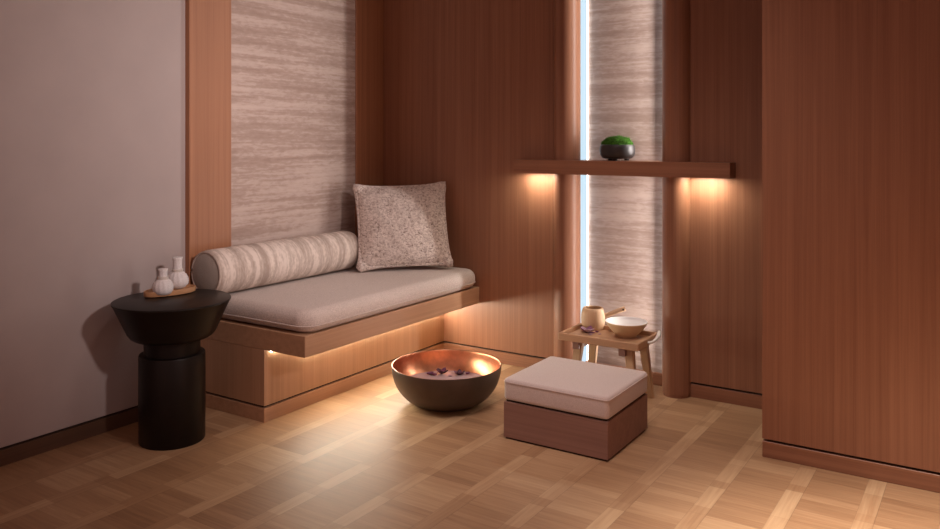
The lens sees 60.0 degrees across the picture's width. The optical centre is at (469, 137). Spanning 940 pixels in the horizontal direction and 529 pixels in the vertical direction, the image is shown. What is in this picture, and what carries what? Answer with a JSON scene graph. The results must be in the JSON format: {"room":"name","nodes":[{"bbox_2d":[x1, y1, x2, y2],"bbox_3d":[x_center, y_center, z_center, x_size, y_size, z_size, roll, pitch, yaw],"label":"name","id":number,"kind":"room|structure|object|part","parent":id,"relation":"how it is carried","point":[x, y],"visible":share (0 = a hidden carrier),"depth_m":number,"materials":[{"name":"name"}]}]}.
{"room":"spa treatment room","nodes":[
{"label":"spa treatment room","id":0,"kind":"room"},
{"bbox_2d":[0,0,354,447],"bbox_3d":[-2.043,-0.200,2.160,0.218,2.600,4.990,0,0,33],"label":"wall","id":1,"kind":"structure","parent":0,"point":[92,92],"depth_m":3.08,"materials":[{"name":"paint"}]},
{"bbox_2d":[0,405,137,466],"bbox_3d":[-2.332,1.073,1.733,0.200,0.055,3.960,0,0,33],"label":"baseboard","id":2,"kind":"structure","parent":1,"relation":"attached to","point":[11,454],"depth_m":2.91,"materials":[{"name":"brown wood"}]},
{"bbox_2d":[185,0,230,284],"bbox_3d":[-1.181,-0.200,3.477,0.226,2.600,0.218,0,0,33],"label":"trim","id":3,"kind":"structure","parent":1,"relation":"attached to","point":[207,22],"depth_m":3.40,"materials":[{"name":"brown wood"}]},
{"bbox_2d":[355,0,382,265],"bbox_3d":[-0.619,-0.200,4.341,0.226,2.600,0.220,0,0,33],"label":"trim","id":4,"kind":"structure","parent":1,"relation":"attached to","point":[368,13],"depth_m":4.26,"materials":[{"name":"brown wood"}]},
{"bbox_2d":[0,363,939,528],"bbox_3d":[0.602,1.125,0.742,6.200,0.050,5.500,0,0,33],"label":"floor","id":5,"kind":"structure","parent":0,"point":[364,456],"depth_m":2.59,"materials":[{"name":"brown wood"}]},
{"bbox_2d":[111,289,230,450],"bbox_3d":[-1.088,0.844,2.976,0.413,0.512,0.413,0,0,33],"label":"side table","id":6,"kind":"object","parent":5,"relation":"on","point":[170,330],"visible":0.98,"depth_m":2.87,"materials":[{"name":"wood"}]},
{"bbox_2d":[143,284,195,297],"bbox_3d":[-1.131,0.577,3.070,0.109,0.020,0.200,0,0,33],"label":"serving tray","id":7,"kind":"object","parent":6,"relation":"on","point":[149,293],"visible":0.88,"depth_m":3.04,"materials":[{"name":"brown wood"}]},
{"bbox_2d":[152,268,173,295],"bbox_3d":[-1.139,0.533,3.021,0.075,0.096,0.075,0,0,33],"label":"herbal compress","id":8,"kind":"object","parent":7,"relation":"on","point":[163,285],"visible":1,"depth_m":3.00,"materials":[{"name":"fabric"}]},
{"bbox_3d":[-1.139,0.504,3.021,0.037,0.038,0.036,0,0,33],"label":"handle","id":9,"kind":"part","parent":8,"relation":"part of","materials":[{"name":"white fabric"}]},
{"bbox_2d":[168,256,188,288],"bbox_3d":[-1.132,0.521,3.152,0.083,0.120,0.083,0,0,33],"label":"herbal compress","id":10,"kind":"object","parent":7,"relation":"on","point":[179,278],"visible":0.88,"depth_m":3.13,"materials":[{"name":"fabric"}]},
{"bbox_3d":[-1.133,0.489,3.152,0.040,0.056,0.041,0,0,33],"label":"handle","id":11,"kind":"part","parent":10,"relation":"part of","materials":[{"name":"white fabric"}]},
{"bbox_2d":[201,286,478,422],"bbox_3d":[-0.538,0.919,3.698,0.610,0.362,1.210,0,0,33],"label":"bench","id":12,"kind":"object","parent":5,"relation":"on","point":[257,372],"visible":0.67,"depth_m":3.29,"materials":[{"name":"brown wood"}]},
{"bbox_3d":[-0.629,1.073,3.757,0.394,0.055,1.210,0,0,33],"label":"baseboard","id":13,"kind":"part","parent":12,"relation":"part of","materials":[{"name":"brown wood"}]},
{"bbox_2d":[222,266,475,331],"bbox_3d":[-0.530,0.689,3.692,0.614,0.097,1.205,0,0,33],"label":"seat cushion","id":14,"kind":"object","parent":12,"relation":"on","point":[314,303],"visible":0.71,"depth_m":3.40,"materials":[{"name":"beige fabric"}]},
{"bbox_2d":[191,231,357,292],"bbox_3d":[-0.832,0.543,3.629,0.187,0.183,0.865,0,0,33],"label":"bolster","id":15,"kind":"object","parent":14,"relation":"on","point":[241,267],"visible":0.96,"depth_m":3.48,"materials":[{"name":"beige fabric"}]},
{"bbox_2d":[352,181,452,272],"bbox_3d":[-0.331,0.431,3.994,0.477,0.423,0.193,0,0,-14],"label":"pillow","id":16,"kind":"object","parent":14,"relation":"on","point":[405,225],"visible":1,"depth_m":3.94,"materials":[{"name":"fabric"}]},
{"bbox_2d":[391,349,500,411],"bbox_3d":[-0.098,1.018,3.379,0.455,0.164,0.455,0,0,33],"label":"bowl","id":17,"kind":"object","parent":5,"relation":"on","point":[454,395],"visible":0.98,"depth_m":3.25,"materials":[{"name":"brown metal"}]},
{"bbox_2d":[411,371,482,379],"bbox_3d":[-0.098,1.028,3.379,0.397,0.012,0.397,0,0,33],"label":"water","id":18,"kind":"object","parent":17,"relation":"in","point":[439,376],"visible":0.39,"depth_m":3.50,"materials":[{"name":"clear liquid"}]},
{"bbox_2d":[436,367,447,373],"bbox_3d":[-0.121,1.011,3.535,0.057,0.023,0.051,0,0,33],"label":"flower","id":19,"kind":"object","parent":18,"relation":"on","point":[439,370],"visible":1,"depth_m":3.54,"materials":[{"name":"purple plant"}]},
{"bbox_2d":[454,369,464,374],"bbox_3d":[-0.047,1.012,3.513,0.047,0.019,0.043,0,0,33],"label":"flower","id":20,"kind":"object","parent":18,"relation":"on","point":[459,372],"visible":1,"depth_m":3.52,"materials":[{"name":"purple plant"}]},
{"bbox_2d":[554,0,585,361],"bbox_3d":[0.457,-0.200,3.790,0.120,2.600,0.150,0,0,33],"label":"round column","id":21,"kind":"structure","parent":5,"relation":"on","point":[567,13],"depth_m":3.73,"materials":[{"name":"brown wood"}]},
{"bbox_2d":[504,356,647,460],"bbox_3d":[0.397,0.987,3.027,0.420,0.225,0.383,0,0,33],"label":"footstool","id":22,"kind":"object","parent":5,"relation":"on","point":[587,409],"visible":1,"depth_m":2.90,"materials":[{"name":"brown wood"}]},
{"bbox_2d":[505,356,646,418],"bbox_3d":[0.397,0.916,3.027,0.416,0.084,0.380,0,0,33],"label":"cushion","id":23,"kind":"object","parent":22,"relation":"on","point":[562,387],"depth_m":2.92,"materials":[{"name":"fabric"}]},
{"bbox_2d":[558,323,660,397],"bbox_3d":[0.597,0.957,3.448,0.377,0.285,0.240,0,0,33],"label":"tray table","id":24,"kind":"object","parent":5,"relation":"on","point":[626,347],"visible":0.66,"depth_m":3.43,"materials":[{"name":"brown wood"}]},
{"bbox_3d":[0.451,0.978,3.444,0.059,0.245,0.045,0,0,33],"label":"leg","id":25,"kind":"part","parent":24,"relation":"part of","materials":[{"name":"brown wood"}]},
{"bbox_2d":[580,326,594,332],"bbox_3d":[0.508,0.830,3.527,0.066,0.026,0.062,0,0,33],"label":"flower","id":26,"kind":"object","parent":24,"relation":"on","point":[588,329],"visible":1,"depth_m":3.52,"materials":[{"name":"purple plant"}]},
{"bbox_3d":[0.541,0.978,3.583,0.059,0.245,0.045,0,0,33],"label":"leg","id":27,"kind":"part","parent":24,"relation":"part of","materials":[{"name":"brown wood"}]},
{"bbox_2d":[581,305,604,330],"bbox_3d":[0.544,0.796,3.601,0.106,0.094,0.106,0,0,33],"label":"cup","id":28,"kind":"object","parent":24,"relation":"on","point":[591,315],"depth_m":3.56,"materials":[{"name":"brown wood"}]},
{"bbox_2d":[581,305,625,330],"bbox_3d":[0.584,0.792,3.585,0.192,0.102,0.106,0,0,22],"label":"ladle","id":29,"kind":"object","parent":24,"relation":"on","point":[594,316],"visible":0.93,"depth_m":3.56,"materials":[{"name":"brown wood"}]},
{"bbox_3d":[0.637,0.769,3.594,0.102,0.057,0.029,0,0,8],"label":"handle","id":30,"kind":"part","parent":29,"relation":"part of","materials":[{"name":"brown wood"}]},
{"bbox_2d":[605,317,647,337],"bbox_3d":[0.666,0.811,3.465,0.179,0.064,0.179,0,0,33],"label":"ceramic bowl","id":31,"kind":"object","parent":24,"relation":"on","point":[623,327],"visible":1,"depth_m":3.43,"materials":[{"name":"beige ceramic"}]},
{"bbox_3d":[0.656,0.978,3.311,0.059,0.245,0.045,0,0,33],"label":"leg","id":32,"kind":"part","parent":24,"relation":"part of","materials":[{"name":"brown wood"}]},
{"bbox_3d":[0.746,0.978,3.449,0.059,0.245,0.045,0,0,33],"label":"leg","id":33,"kind":"part","parent":24,"relation":"part of","materials":[{"name":"brown wood"}]},
{"bbox_3d":[0.771,0.832,3.391,0.023,0.034,0.127,0,0,33],"label":"strap handle","id":34,"kind":"part","parent":24,"relation":"part of","materials":[{"name":"white fabric"}]},
{"bbox_2d":[662,0,690,398],"bbox_3d":[0.894,-0.200,3.505,0.120,2.600,0.150,0,0,33],"label":"round column","id":35,"kind":"structure","parent":5,"relation":"on","point":[676,382],"depth_m":3.44,"materials":[{"name":"brown wood"}]},
{"bbox_2d":[383,0,761,393],"bbox_3d":[1.186,-0.232,3.470,4.200,2.536,0.290,0,0,33],"label":"wall","id":36,"kind":"structure","parent":0,"point":[468,85],"depth_m":3.90,"materials":[{"name":"brown wood"}]},
{"bbox_2d":[442,341,545,367],"bbox_3d":[-0.048,1.073,4.274,1.255,0.055,0.290,0,0,33],"label":"baseboard","id":37,"kind":"structure","parent":36,"relation":"attached to","point":[524,361],"depth_m":3.96,"materials":[{"name":"brown wood"}]},
{"bbox_2d":[587,0,661,372],"bbox_3d":[0.771,-0.200,3.794,0.642,2.600,0.200,0,0,33],"label":"wall panel","id":38,"kind":"object","parent":36,"relation":"attached to","point":[625,36],"visible":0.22,"depth_m":3.71,"materials":[{"name":"stone"}]},
{"bbox_2d":[581,0,587,361],"bbox_3d":[0.531,-0.228,3.788,0.006,2.537,0.065,0,0,33],"label":"light strip","id":39,"kind":"object","parent":38,"relation":"attached to","point":[584,3],"visible":0.83,"depth_m":3.79,"materials":[{"name":"white plastic"}]},
{"bbox_2d":[586,361,661,385],"bbox_3d":[0.713,1.073,3.705,0.402,0.055,0.012,0,0,33],"label":"baseboard","id":40,"kind":"structure","parent":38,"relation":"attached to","point":[656,376],"depth_m":3.62,"materials":[{"name":"brown wood"}]},
{"bbox_2d":[514,159,735,178],"bbox_3d":[0.675,0.133,3.632,1.005,0.064,0.174,0,0,33],"label":"wall shelf","id":41,"kind":"object","parent":36,"relation":"attached to","point":[644,168],"visible":0.98,"depth_m":3.52,"materials":[{"name":"brown wood"}]},
{"bbox_2d":[599,134,634,160],"bbox_3d":[0.658,0.043,3.635,0.157,0.117,0.157,0,0,33],"label":"moss","id":42,"kind":"object","parent":41,"relation":"on","point":[613,148],"visible":1,"depth_m":3.58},
{"bbox_2d":[599,145,634,160],"bbox_3d":[0.658,0.065,3.635,0.157,0.072,0.157,0,0,33],"label":"bowl","id":43,"kind":"object","parent":41,"relation":"on","point":[610,152],"depth_m":3.57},
{"bbox_2d":[690,382,761,408],"bbox_3d":[1.980,1.073,2.953,2.303,0.055,0.290,0,0,33],"label":"baseboard","id":44,"kind":"structure","parent":36,"relation":"attached to","point":[740,398],"depth_m":3.38,"materials":[{"name":"brown wood"}]},
{"bbox_2d":[762,0,939,472],"bbox_3d":[2.411,-0.232,1.950,3.288,2.536,0.090,0,0,33],"label":"wall","id":45,"kind":"structure","parent":0,"point":[851,88],"depth_m":2.65,"materials":[{"name":"brown wood"}]},
{"bbox_2d":[762,439,939,492],"bbox_3d":[2.411,1.073,1.950,3.288,0.055,0.090,0,0,33],"label":"baseboard","id":46,"kind":"structure","parent":45,"relation":"attached to","point":[908,477],"depth_m":2.65,"materials":[{"name":"brown wood"}]}
]}

